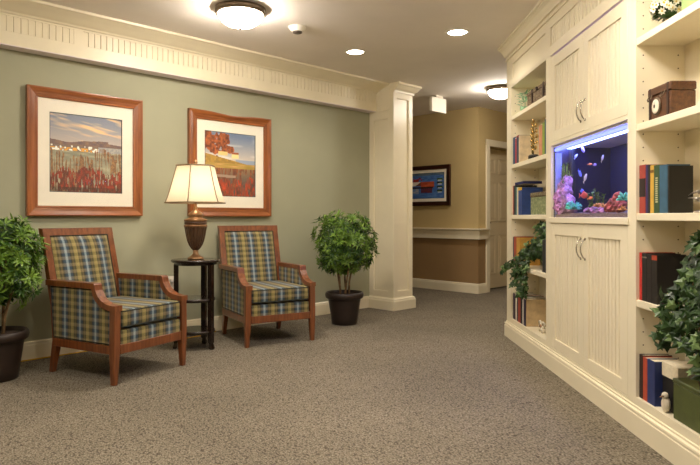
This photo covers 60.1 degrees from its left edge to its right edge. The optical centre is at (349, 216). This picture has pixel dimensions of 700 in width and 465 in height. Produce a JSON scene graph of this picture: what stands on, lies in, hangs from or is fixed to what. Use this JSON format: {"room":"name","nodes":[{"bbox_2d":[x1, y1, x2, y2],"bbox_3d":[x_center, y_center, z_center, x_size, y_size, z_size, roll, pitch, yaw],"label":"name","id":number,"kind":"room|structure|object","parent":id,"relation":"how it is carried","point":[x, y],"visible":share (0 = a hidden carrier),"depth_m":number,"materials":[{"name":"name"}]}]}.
{"room":"care facility","nodes":[
{"label":"care facility","id":0,"kind":"room"},
{"bbox_2d":[0,48,368,341],"bbox_3d":[-2.591,-0.230,4.338,8.470,2.560,0.160,0,0,-45],"label":"wall","id":1,"kind":"structure","parent":0,"point":[320,153],"depth_m":5.33,"materials":[{"name":"green paint"}]},
{"bbox_2d":[25,84,142,215],"bbox_3d":[-2.050,-0.488,4.733,0.888,0.960,0.037,0,0,-45],"label":"framed picture","id":2,"kind":"object","parent":1,"relation":"attached to","point":[84,151],"visible":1,"depth_m":4.70,"materials":[{"name":"red wood"}]},
{"bbox_2d":[50,112,120,192],"bbox_3d":[-2.059,-0.490,4.739,0.559,0.601,0.001,0,0,-45],"label":"art print","id":3,"kind":"object","parent":2,"relation":"attached to","point":[85,152],"depth_m":4.72},
{"bbox_2d":[168,276,173,288],"bbox_3d":[-1.543,0.573,5.248,0.072,0.115,0.035,0,0,-45],"label":"wall outlet","id":4,"kind":"object","parent":1,"relation":"attached to","point":[171,278],"visible":0.45,"depth_m":5.25,"materials":[{"name":"white plastic"}]},
{"bbox_2d":[0,12,376,112],"bbox_3d":[-2.610,-1.361,4.122,8.139,0.298,0.120,0,0,-45],"label":"trim","id":5,"kind":"structure","parent":1,"relation":"attached to","point":[15,30],"depth_m":5.09,"materials":[{"name":"beige paint"}]},
{"bbox_2d":[0,0,388,92],"bbox_3d":[-2.500,-1.469,4.013,8.139,0.082,0.190,0,0,-45],"label":"trim","id":6,"kind":"structure","parent":1,"relation":"attached to","point":[40,10],"depth_m":5.02,"materials":[{"name":"beige paint"}]},
{"bbox_2d":[21,296,368,360],"bbox_3d":[-2.655,0.983,4.150,8.115,0.135,0.016,0,0,-45],"label":"baseboard","id":7,"kind":"structure","parent":1,"relation":"attached to","point":[37,348],"depth_m":5.38,"materials":[{"name":"beige paint"}]},
{"bbox_2d":[187,108,270,215],"bbox_3d":[-1.109,-0.485,5.674,0.905,0.960,0.037,0,0,-45],"label":"framed picture","id":8,"kind":"object","parent":1,"relation":"attached to","point":[238,147],"visible":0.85,"depth_m":5.70,"materials":[{"name":"red wood"}]},
{"bbox_2d":[205,131,254,196],"bbox_3d":[-1.120,-0.490,5.678,0.561,0.596,0.001,0,0,-45],"label":"art print","id":9,"kind":"object","parent":8,"relation":"attached to","point":[232,156],"depth_m":5.69},
{"bbox_2d":[41,0,539,115],"bbox_3d":[0.707,-1.560,5.940,15.800,0.100,11.800,0,0,-45],"label":"ceiling","id":10,"kind":"structure","parent":0,"point":[406,41],"depth_m":4.98,"materials":[{"name":"paint"}]},
{"bbox_2d":[215,0,265,29],"bbox_3d":[-0.792,-1.433,4.384,0.370,0.155,0.370,0,0,-45],"label":"ceiling light","id":11,"kind":"object","parent":10,"relation":"attached to","point":[239,14],"visible":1,"depth_m":4.27,"materials":[{"name":"white glass"}]},
{"bbox_2d":[289,24,305,34],"bbox_3d":[-0.417,-1.482,4.801,0.140,0.056,0.140,0,0,-45],"label":"smoke detector","id":12,"kind":"object","parent":10,"relation":"attached to","point":[297,29],"visible":1,"depth_m":4.76,"materials":[{"name":"white plastic"}]},
{"bbox_2d":[345,49,365,54],"bbox_3d":[0.050,-1.506,5.522,0.190,0.008,0.190,0,0,-45],"label":"recessed light","id":13,"kind":"object","parent":10,"relation":"in","point":[350,51],"visible":1,"depth_m":5.50,"materials":[{"name":"white glass"}]},
{"bbox_2d":[430,95,445,113],"bbox_3d":[1.100,-1.407,7.555,0.296,0.205,0.050,0,0,-45],"label":"hanging sign","id":14,"kind":"object","parent":10,"relation":"hanging from","point":[437,103],"visible":1,"depth_m":7.52,"materials":[{"name":"white plastic"}]},
{"bbox_2d":[446,28,468,35],"bbox_3d":[0.877,-1.506,4.936,0.190,0.008,0.190,0,0,-45],"label":"recessed light","id":15,"kind":"object","parent":10,"relation":"in","point":[459,31],"visible":1,"depth_m":4.93,"materials":[{"name":"white plastic"}]},
{"bbox_2d":[486,85,506,100],"bbox_3d":[1.754,-1.433,7.043,0.330,0.155,0.330,0,0,-45],"label":"ceiling light","id":16,"kind":"object","parent":10,"relation":"attached to","point":[495,91],"visible":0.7,"depth_m":6.94,"materials":[{"name":"white glass"}]},
{"bbox_2d":[497,0,568,61],"bbox_3d":[1.586,-1.442,3.664,0.528,0.135,3.528,0,0,0],"label":"trim","id":17,"kind":"structure","parent":10,"relation":"attached to","point":[543,11],"depth_m":4.54,"materials":[{"name":"beige paint"}]},
{"bbox_2d":[507,0,622,90],"bbox_3d":[1.620,-1.313,3.630,0.460,0.394,3.460,0,0,0],"label":"trim","id":18,"kind":"structure","parent":10,"relation":"attached to","point":[575,17],"depth_m":4.05,"materials":[{"name":"beige paint"}]},
{"bbox_2d":[0,286,672,464],"bbox_3d":[0.707,1.100,5.940,15.800,0.100,11.800,0,0,-45],"label":"floor","id":19,"kind":"structure","parent":0,"point":[439,381],"depth_m":3.44,"materials":[{"name":"carpet"}]},
{"bbox_2d":[0,213,52,382],"bbox_3d":[-2.282,0.505,3.932,0.649,1.089,0.590,0,0,-45],"label":"potted tree","id":20,"kind":"object","parent":19,"relation":"on","point":[16,273],"visible":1,"depth_m":3.86,"materials":[{"name":"green plant"}]},
{"bbox_2d":[38,227,187,385],"bbox_3d":[-1.650,0.564,4.206,0.796,0.972,0.627,0,0,29],"label":"armchair","id":21,"kind":"object","parent":19,"relation":"on","point":[97,307],"visible":1,"depth_m":4.10,"materials":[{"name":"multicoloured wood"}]},
{"bbox_2d":[107,296,179,325],"bbox_3d":[-1.571,0.642,4.162,0.600,0.112,0.510,0,0,29],"label":"seat cushion","id":22,"kind":"object","parent":21,"relation":"on","point":[135,310],"depth_m":4.08,"materials":[{"name":"fabric"}]},
{"bbox_2d":[171,258,219,349],"bbox_3d":[-1.240,0.694,4.860,0.384,0.712,0.384,0,0,0],"label":"side table","id":23,"kind":"object","parent":19,"relation":"on","point":[207,298],"visible":0.8,"depth_m":4.79,"materials":[{"name":"brown wood"}]},
{"bbox_2d":[164,159,225,259],"bbox_3d":[-1.240,-0.062,4.860,0.446,0.801,0.488,0,0,0],"label":"table lamp","id":24,"kind":"object","parent":23,"relation":"on","point":[195,183],"visible":1,"depth_m":4.74,"materials":[{"name":"beige fabric"}]},
{"bbox_2d":[186,295,214,302],"bbox_3d":[-1.240,0.659,4.860,0.304,0.028,0.304,0,0,0],"label":"shelf","id":25,"kind":"object","parent":23,"relation":"attached to","point":[191,298],"depth_m":4.78,"materials":[{"name":"brown wood"}]},
{"bbox_2d":[187,326,214,335],"bbox_3d":[-1.240,0.912,4.860,0.304,0.028,0.304,0,0,0],"label":"shelf","id":26,"kind":"object","parent":23,"relation":"attached to","point":[191,330],"depth_m":4.78,"materials":[{"name":"brown wood"}]},
{"bbox_2d":[217,225,315,347],"bbox_3d":[-0.762,0.564,5.323,0.627,0.972,0.796,0,0,-30],"label":"armchair","id":27,"kind":"object","parent":19,"relation":"on","point":[257,287],"visible":1,"depth_m":5.26,"materials":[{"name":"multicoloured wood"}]},
{"bbox_2d":[248,280,307,302],"bbox_3d":[-0.716,0.642,5.245,0.510,0.112,0.600,0,0,-30],"label":"seat cushion","id":28,"kind":"object","parent":27,"relation":"on","point":[262,291],"depth_m":5.04,"materials":[{"name":"fabric"}]},
{"bbox_2d":[310,208,379,325],"bbox_3d":[-0.031,0.483,5.965,0.641,1.134,0.640,0,0,-38],"label":"potted tree","id":29,"kind":"object","parent":19,"relation":"on","point":[344,305],"visible":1,"depth_m":5.83,"materials":[{"name":"green plant"}]},
{"bbox_2d":[507,57,548,347],"bbox_3d":[1.515,-0.043,4.798,0.250,2.185,1.125,0,0,0],"label":"bookcase","id":30,"kind":"object","parent":19,"relation":"on","point":[518,122],"visible":0.27,"depth_m":5.21,"materials":[{"name":"beige paint"}]},
{"bbox_2d":[513,137,515,163],"bbox_3d":[1.490,-0.567,5.178,0.171,0.232,0.069,0,0,0],"label":"book","id":31,"kind":"object","parent":30,"relation":"on","point":[514,137],"visible":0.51,"depth_m":5.16,"materials":[{"name":"paper"}]},
{"bbox_2d":[515,137,516,163],"bbox_3d":[1.484,-0.562,5.122,0.161,0.222,0.039,0,0,0],"label":"book","id":32,"kind":"object","parent":30,"relation":"on","point":[516,137],"visible":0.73,"depth_m":5.12,"materials":[{"name":"paper"}]},
{"bbox_2d":[517,135,518,162],"bbox_3d":[1.484,-0.567,5.069,0.161,0.232,0.064,0,0,0],"label":"book","id":33,"kind":"object","parent":30,"relation":"on","point":[518,135],"visible":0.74,"depth_m":5.04,"materials":[{"name":"paper"}]},
{"bbox_2d":[517,187,520,214],"bbox_3d":[1.480,-0.134,5.071,0.151,0.232,0.039,0,0,0],"label":"book","id":34,"kind":"object","parent":30,"relation":"on","point":[517,187],"visible":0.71,"depth_m":5.07,"materials":[{"name":"paper"}]},
{"bbox_2d":[500,220,545,299],"bbox_3d":[1.443,0.317,4.795,0.292,0.674,0.994,0,0,-13],"label":"ivy plant","id":35,"kind":"object","parent":30,"relation":"on","point":[533,251],"visible":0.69,"depth_m":4.71,"materials":[{"name":"green plant"}]},
{"bbox_2d":[513,293,532,318],"bbox_3d":[1.490,0.763,5.175,0.171,0.222,0.074,0,0,0],"label":"book","id":36,"kind":"object","parent":30,"relation":"on","point":[513,293],"visible":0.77,"depth_m":5.19,"materials":[{"name":"paper"}]},
{"bbox_2d":[517,89,530,110],"bbox_3d":[1.469,-0.967,5.082,0.143,0.199,0.158,0,0,-16],"label":"sprig","id":37,"kind":"object","parent":30,"relation":"on","point":[523,97],"visible":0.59,"depth_m":5.06,"materials":[{"name":"green plant"}]},
{"bbox_2d":[514,236,535,259],"bbox_3d":[1.490,0.284,5.145,0.171,0.235,0.074,0,0,0],"label":"book","id":38,"kind":"object","parent":30,"relation":"on","point":[515,237],"visible":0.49,"depth_m":5.16,"materials":[{"name":"paper"}]},
{"bbox_2d":[514,185,536,214],"bbox_3d":[1.495,-0.143,5.162,0.181,0.250,0.059,0,0,0],"label":"book","id":39,"kind":"object","parent":30,"relation":"on","point":[515,186],"visible":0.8,"depth_m":5.14,"materials":[{"name":"paper"}]},
{"bbox_2d":[515,294,536,320],"bbox_3d":[1.490,0.763,5.115,0.171,0.222,0.044,0,0,0],"label":"book","id":40,"kind":"object","parent":30,"relation":"on","point":[515,294],"visible":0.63,"depth_m":5.10,"materials":[{"name":"paper"}]},
{"bbox_2d":[516,238,539,264],"bbox_3d":[1.490,0.287,5.057,0.171,0.228,0.099,0,0,0],"label":"book","id":41,"kind":"object","parent":30,"relation":"on","point":[519,241],"visible":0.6,"depth_m":5.01,"materials":[{"name":"paper"}]},
{"bbox_2d":[519,135,538,161],"bbox_3d":[1.492,-0.564,5.021,0.176,0.226,0.029,0,0,0],"label":"book","id":42,"kind":"object","parent":30,"relation":"on","point":[525,150],"visible":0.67,"depth_m":5.01,"materials":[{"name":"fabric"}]},
{"bbox_2d":[518,187,542,214],"bbox_3d":[1.489,-0.130,4.996,0.171,0.225,0.109,0,0,0],"label":"book","id":43,"kind":"object","parent":30,"relation":"on","point":[524,199],"visible":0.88,"depth_m":4.94,"materials":[{"name":"paper"}]},
{"bbox_2d":[518,295,543,322],"bbox_3d":[1.500,0.763,5.024,0.191,0.222,0.074,0,0,0],"label":"book","id":44,"kind":"object","parent":30,"relation":"on","point":[519,299],"visible":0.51,"depth_m":5.01,"materials":[{"name":"paper"}]},
{"bbox_2d":[521,296,541,323],"bbox_3d":[1.495,0.763,4.958,0.181,0.222,0.054,0,0,0],"label":"book","id":45,"kind":"object","parent":30,"relation":"on","point":[524,296],"visible":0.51,"depth_m":4.96,"materials":[{"name":"paper"}]},
{"bbox_2d":[528,119,538,158],"bbox_3d":[1.432,-0.607,4.720,0.077,0.312,0.136,0,0,0],"label":"figurine","id":46,"kind":"object","parent":30,"relation":"on","point":[533,125],"visible":0.96,"depth_m":4.69,"materials":[{"name":"gold metal"}]},
{"bbox_2d":[522,297,545,324],"bbox_3d":[1.495,0.763,4.913,0.181,0.222,0.034,0,0,0],"label":"book","id":47,"kind":"object","parent":30,"relation":"on","point":[527,297],"visible":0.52,"depth_m":4.90,"materials":[{"name":"paper"}]},
{"bbox_2d":[524,299,545,326],"bbox_3d":[1.489,0.767,4.860,0.171,0.214,0.069,0,0,0],"label":"book","id":48,"kind":"object","parent":30,"relation":"on","point":[534,309],"visible":0.8,"depth_m":4.82,"materials":[{"name":"fabric"}]},
{"bbox_2d":[527,81,545,106],"bbox_3d":[1.516,-0.950,4.620,0.206,0.164,0.568,0,0,0],"label":"case","id":49,"kind":"object","parent":30,"relation":"on","point":[535,94],"visible":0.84,"depth_m":4.64,"materials":[{"name":"wicker"}]},
{"bbox_2d":[530,191,545,214],"bbox_3d":[1.510,-0.127,4.600,0.168,0.218,0.388,0,0,0],"label":"box","id":50,"kind":"object","parent":30,"relation":"on","point":[538,199],"visible":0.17,"depth_m":4.59,"materials":[{"name":"green paper"}]},
{"bbox_2d":[539,125,541,155],"bbox_3d":[1.480,-0.563,4.460,0.151,0.225,0.074,0,0,0],"label":"book","id":51,"kind":"object","parent":30,"relation":"on","point":[540,126],"visible":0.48,"depth_m":4.46,"materials":[{"name":"paper"}]},
{"bbox_2d":[538,320,545,332],"bbox_3d":[1.446,0.827,4.570,0.032,0.090,0.142,0,0,0],"label":"ornament","id":52,"kind":"object","parent":30,"relation":"on","point":[540,325],"visible":1,"depth_m":4.55,"materials":[{"name":"white ceramic"}]},
{"bbox_2d":[542,240,544,272],"bbox_3d":[1.485,0.283,4.387,0.161,0.236,0.064,0,0,0],"label":"book","id":53,"kind":"object","parent":30,"relation":"on","point":[543,241],"visible":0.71,"depth_m":4.39,"materials":[{"name":"paper"}]},
{"bbox_2d":[542,122,544,154],"bbox_3d":[1.480,-0.568,4.395,0.151,0.235,0.054,0,0,0],"label":"book","id":54,"kind":"object","parent":30,"relation":"on","point":[543,124],"visible":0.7,"depth_m":4.39,"materials":[{"name":"paper"}]},
{"bbox_2d":[545,119,545,153],"bbox_3d":[1.485,-0.577,4.329,0.161,0.252,0.074,0,0,0],"label":"book","id":55,"kind":"object","parent":30,"relation":"on","point":[545,119],"visible":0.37,"depth_m":4.35,"materials":[{"name":"paper"}]},
{"bbox_2d":[545,240,545,272],"bbox_3d":[1.485,0.283,4.324,0.161,0.236,0.059,0,0,0],"label":"book","id":56,"kind":"object","parent":30,"relation":"on","point":[545,240],"visible":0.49,"depth_m":4.35,"materials":[{"name":"paper"}]},
{"bbox_3d":[1.480,-0.135,5.112,0.151,0.235,0.039,0,0,0],"label":"book","id":57,"kind":"object","parent":30,"relation":"on","visible":0},
{"bbox_2d":[515,181,541,184],"bbox_3d":[1.480,-0.281,5.025,0.151,0.022,0.249,0,0,0],"label":"book","id":58,"kind":"object","parent":57,"relation":"on","point":[521,182],"visible":1,"depth_m":4.90,"materials":[{"name":"paper"}]},
{"bbox_2d":[549,0,631,401],"bbox_3d":[1.603,-0.033,3.610,0.493,2.165,1.249,0,0,0],"label":"display cabinet","id":59,"kind":"object","parent":19,"relation":"on","point":[590,78],"visible":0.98,"depth_m":3.46,"materials":[{"name":"beige paint"}]},
{"bbox_2d":[554,121,627,216],"bbox_3d":[1.605,-0.242,3.605,0.399,0.493,1.148,0,0,0],"label":"aquarium","id":60,"kind":"object","parent":59,"relation":"in","point":[608,177],"visible":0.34,"depth_m":4.16,"materials":[{"name":"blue glass"}]},
{"bbox_2d":[553,174,577,214],"bbox_3d":[1.461,-0.146,4.050,0.129,0.288,0.234,0,0,-16],"label":"coral","id":61,"kind":"object","parent":60,"relation":"in","point":[564,192],"visible":0.75,"depth_m":4.07},
{"bbox_2d":[559,162,573,183],"bbox_3d":[1.458,-0.201,4.091,0.135,0.363,0.095,0,0,-45],"label":"plant","id":62,"kind":"object","parent":60,"relation":"in","point":[564,165],"visible":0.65,"depth_m":4.09,"materials":[{"name":"green plant"}]},
{"bbox_2d":[569,150,574,196],"bbox_3d":[1.513,-0.242,4.117,0.030,0.430,0.035,0,0,0],"label":"column","id":63,"kind":"structure","parent":60,"relation":"in","point":[571,152],"depth_m":4.10,"materials":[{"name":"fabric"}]},
{"bbox_2d":[565,201,581,209],"bbox_3d":[1.447,-0.076,3.907,0.104,0.058,0.100,0,0,-45],"label":"coral","id":64,"kind":"object","parent":60,"relation":"in","point":[569,205],"visible":1,"depth_m":3.90},
{"bbox_2d":[579,191,587,198],"bbox_3d":[1.494,-0.145,3.869,0.020,0.054,0.108,0,0,-10],"label":"fish","id":65,"kind":"object","parent":60,"relation":"in","point":[583,195],"visible":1,"depth_m":3.86},
{"bbox_2d":[586,191,595,209],"bbox_3d":[1.515,-0.096,3.820,0.081,0.131,0.070,0,0,-45],"label":"plant","id":66,"kind":"object","parent":60,"relation":"on","point":[592,199],"visible":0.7,"depth_m":3.81,"materials":[{"name":"green plant"}]},
{"bbox_2d":[554,121,627,147],"bbox_3d":[1.601,-0.482,3.605,0.389,0.011,1.140,0,0,0],"label":"hood","id":67,"kind":"object","parent":60,"relation":"attached to","point":[618,140],"depth_m":3.72,"materials":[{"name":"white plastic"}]},
{"bbox_2d":[583,206,603,212],"bbox_3d":[1.506,-0.041,3.722,0.080,0.061,0.373,0,0,4],"label":"rock","id":68,"kind":"object","parent":60,"relation":"in","point":[592,209],"visible":0.81,"depth_m":3.69,"materials":[{"name":"purple stone"}]},
{"bbox_2d":[591,188,605,208],"bbox_3d":[1.516,-0.102,3.691,0.102,0.146,0.061,0,0,-18],"label":"plant","id":69,"kind":"object","parent":60,"relation":"in","point":[596,193],"visible":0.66,"depth_m":3.69,"materials":[{"name":"green plant"}]},
{"bbox_2d":[604,191,626,212],"bbox_3d":[1.490,-0.074,3.373,0.094,0.142,0.166,0,0,-6],"label":"rock","id":70,"kind":"object","parent":60,"relation":"in","point":[612,205],"visible":0.73,"depth_m":3.36,"materials":[{"name":"stone"}]},
{"bbox_2d":[616,192,627,200],"bbox_3d":[1.454,-0.110,3.201,0.077,0.047,0.084,0,0,12],"label":"coral","id":71,"kind":"object","parent":60,"relation":"in","point":[621,197],"visible":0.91,"depth_m":3.19},
{"bbox_2d":[504,320,699,464],"bbox_3d":[1.611,0.982,3.639,0.478,0.136,3.478,0,0,0],"label":"baseboard","id":72,"kind":"structure","parent":19,"relation":"on","point":[677,449],"depth_m":3.13,"materials":[{"name":"beige paint"}]},
{"bbox_2d":[632,0,699,446],"bbox_3d":[1.515,-0.043,2.442,0.250,2.185,1.085,0,0,0],"label":"bookcase","id":73,"kind":"object","parent":19,"relation":"on","point":[669,50],"visible":0.56,"depth_m":2.94,"materials":[{"name":"beige paint"}]},
{"bbox_2d":[646,165,647,212],"bbox_3d":[1.455,-0.132,2.865,0.101,0.229,0.020,0,0,0],"label":"book","id":74,"kind":"object","parent":73,"relation":"on","point":[646,165],"visible":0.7,"depth_m":2.86,"materials":[{"name":"paper"}]},
{"bbox_2d":[648,165,649,212],"bbox_3d":[1.455,-0.131,2.843,0.101,0.226,0.021,0,0,0],"label":"book","id":75,"kind":"object","parent":73,"relation":"on","point":[648,165],"visible":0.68,"depth_m":2.84,"materials":[{"name":"paper"}]},
{"bbox_2d":[650,165,653,212],"bbox_3d":[1.454,-0.129,2.814,0.101,0.223,0.033,0,0,0],"label":"book","id":76,"kind":"object","parent":73,"relation":"on","point":[651,166],"visible":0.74,"depth_m":2.81,"materials":[{"name":"paper"}]},
{"bbox_2d":[639,164,665,212],"bbox_3d":[1.454,-0.134,2.907,0.101,0.232,0.061,0,0,0],"label":"book","id":77,"kind":"object","parent":73,"relation":"on","point":[642,168],"visible":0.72,"depth_m":2.90,"materials":[{"name":"paper"}]},
{"bbox_2d":[639,354,671,398],"bbox_3d":[1.475,0.769,2.920,0.141,0.210,0.035,0,0,0],"label":"book","id":78,"kind":"object","parent":73,"relation":"on","point":[641,356],"visible":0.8,"depth_m":2.92,"materials":[{"name":"paper"}]},
{"bbox_2d":[639,252,672,299],"bbox_3d":[1.485,0.286,2.925,0.161,0.230,0.025,0,0,0],"label":"book","id":79,"kind":"object","parent":73,"relation":"on","point":[640,253],"visible":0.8,"depth_m":2.92,"materials":[{"name":"paper"}]},
{"bbox_2d":[654,165,659,212],"bbox_3d":[1.454,-0.128,2.772,0.101,0.220,0.049,0,0,0],"label":"book","id":80,"kind":"object","parent":73,"relation":"on","point":[656,167],"visible":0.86,"depth_m":2.77,"materials":[{"name":"paper"}]},
{"bbox_2d":[643,357,672,400],"bbox_3d":[1.475,0.772,2.880,0.141,0.205,0.041,0,0,0],"label":"book","id":81,"kind":"object","parent":73,"relation":"on","point":[644,358],"visible":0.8,"depth_m":2.88,"materials":[{"name":"paper"}]},
{"bbox_2d":[642,253,675,301],"bbox_3d":[1.484,0.287,2.887,0.161,0.228,0.047,0,0,0],"label":"book","id":82,"kind":"object","parent":73,"relation":"on","point":[644,255],"visible":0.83,"depth_m":2.88,"materials":[{"name":"paper"}]},
{"bbox_2d":[647,358,678,406],"bbox_3d":[1.475,0.771,2.824,0.141,0.206,0.069,0,0,0],"label":"book","id":83,"kind":"object","parent":73,"relation":"on","point":[654,365],"visible":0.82,"depth_m":2.80,"materials":[{"name":"paper"}]},
{"bbox_2d":[647,254,680,302],"bbox_3d":[1.485,0.288,2.840,0.161,0.226,0.044,0,0,0],"label":"book","id":84,"kind":"object","parent":73,"relation":"on","point":[649,256],"visible":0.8,"depth_m":2.84,"materials":[{"name":"paper"}]},
{"bbox_2d":[649,0,681,22],"bbox_3d":[1.475,-0.958,2.800,0.161,0.180,0.161,0,0,18],"label":"flowers","id":85,"kind":"object","parent":73,"relation":"on","point":[662,9],"visible":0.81,"depth_m":2.77,"materials":[{"name":"white plant"}]},
{"bbox_2d":[660,392,670,411],"bbox_3d":[1.411,0.828,2.705,0.040,0.092,0.056,0,0,39],"label":"bird","id":86,"kind":"object","parent":73,"relation":"on","point":[665,402],"visible":1,"depth_m":2.70},
{"bbox_2d":[652,255,690,304],"bbox_3d":[1.484,0.289,2.792,0.161,0.224,0.049,0,0,0],"label":"book","id":87,"kind":"object","parent":73,"relation":"on","point":[664,272],"visible":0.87,"depth_m":2.77,"materials":[{"name":"paper"}]},
{"bbox_2d":[647,81,696,119],"bbox_3d":[1.455,-0.525,2.756,0.136,0.148,0.203,0,0,0],"label":"wooden chest","id":88,"kind":"object","parent":73,"relation":"on","point":[670,97],"visible":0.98,"depth_m":2.66,"materials":[{"name":"brown wood"}]},
{"bbox_2d":[649,229,699,381],"bbox_3d":[1.451,0.345,2.448,0.299,0.608,0.466,0,0,0],"label":"ivy plant","id":89,"kind":"object","parent":73,"relation":"on","point":[684,319],"visible":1,"depth_m":2.47,"materials":[{"name":"green plant"}]},
{"bbox_2d":[660,164,689,212],"bbox_3d":[1.455,-0.126,2.711,0.101,0.216,0.069,0,0,0],"label":"book","id":90,"kind":"object","parent":73,"relation":"on","point":[663,168],"visible":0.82,"depth_m":2.70,"materials":[{"name":"paper"}]},
{"bbox_2d":[662,361,694,413],"bbox_3d":[1.490,0.768,2.710,0.114,0.212,0.140,0,0,0],"label":"book","id":91,"kind":"object","parent":73,"relation":"on","point":[670,370],"visible":0.42,"depth_m":2.71,"materials":[{"name":"paper"}]},
{"bbox_2d":[668,165,692,212],"bbox_3d":[1.457,-0.122,2.669,0.106,0.209,0.014,0,0,0],"label":"book","id":92,"kind":"object","parent":73,"relation":"on","point":[680,177],"visible":0.99,"depth_m":2.66,"materials":[{"name":"paper"}]},
{"bbox_2d":[673,378,699,433],"bbox_3d":[1.490,0.786,2.415,0.176,0.176,0.436,0,0,0],"label":"storage box","id":93,"kind":"object","parent":73,"relation":"on","point":[686,390],"visible":0.92,"depth_m":2.53,"materials":[{"name":"green paint"}]},
{"bbox_2d":[682,0,697,9],"bbox_3d":[1.520,-0.948,2.400,0.146,0.160,0.506,0,0,0],"label":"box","id":94,"kind":"object","parent":73,"relation":"on","point":[685,3],"visible":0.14,"depth_m":2.61,"materials":[{"name":"yellow"}]},
{"bbox_2d":[688,190,699,212],"bbox_3d":[1.465,-0.068,2.536,0.084,0.100,0.188,0,0,0],"label":"birds","id":95,"kind":"object","parent":73,"relation":"on","point":[697,191],"visible":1,"depth_m":2.54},
{"bbox_2d":[369,81,421,310],"bbox_3d":[0.521,-0.230,7.021,0.441,2.559,0.448,0,0,-45],"label":"column","id":96,"kind":"structure","parent":0,"point":[390,131],"depth_m":6.91,"materials":[{"name":"beige paint"}]},
{"bbox_2d":[412,107,484,283],"bbox_3d":[0.187,-0.230,9.953,0.160,2.560,4.590,0,0,-45],"label":"wall","id":97,"kind":"structure","parent":0,"point":[456,138],"depth_m":8.55,"materials":[{"name":"beige paint"}]},
{"bbox_2d":[412,164,450,205],"bbox_3d":[1.108,-0.458,8.886,0.880,0.585,0.037,0,0,45],"label":"framed picture","id":98,"kind":"object","parent":97,"relation":"attached to","point":[431,185],"visible":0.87,"depth_m":8.81,"materials":[{"name":"brown wood"}]},
{"bbox_2d":[412,172,443,198],"bbox_3d":[1.115,-0.458,8.893,0.670,0.375,0.001,0,0,45],"label":"art print","id":99,"kind":"object","parent":98,"relation":"attached to","point":[426,185],"depth_m":8.86},
{"bbox_2d":[412,278,485,293],"bbox_3d":[0.195,0.983,9.948,0.196,0.135,4.606,0,0,-45],"label":"baseboard","id":100,"kind":"structure","parent":97,"relation":"attached to","point":[416,282],"depth_m":8.59,"materials":[{"name":"beige paint"}]},
{"bbox_2d":[412,228,490,238],"bbox_3d":[0.195,0.232,9.896,0.270,0.147,4.680,0,0,-45],"label":"trim","id":101,"kind":"structure","parent":97,"relation":"attached to","point":[449,233],"depth_m":8.51,"materials":[{"name":"beige paint"}]},
{"bbox_2d":[485,108,506,282],"bbox_3d":[3.550,-0.230,10.204,4.950,2.560,0.190,0,0,-45],"label":"wall","id":102,"kind":"structure","parent":0,"point":[495,121],"depth_m":8.56,"materials":[{"name":"beige paint"}]},
{"bbox_2d":[486,139,506,292],"bbox_3d":[2.256,-0.016,8.760,1.040,2.132,0.022,0,0,-45],"label":"trim","id":103,"kind":"structure","parent":102,"relation":"attached to","point":[493,143],"depth_m":8.42,"materials":[{"name":"beige paint"}]},
{"bbox_2d":[490,149,506,287],"bbox_3d":[2.162,0.022,8.855,0.856,2.016,0.104,0,0,-45],"label":"door","id":104,"kind":"structure","parent":102,"relation":"in","point":[498,158],"depth_m":8.89,"materials":[{"name":"beige paint"}]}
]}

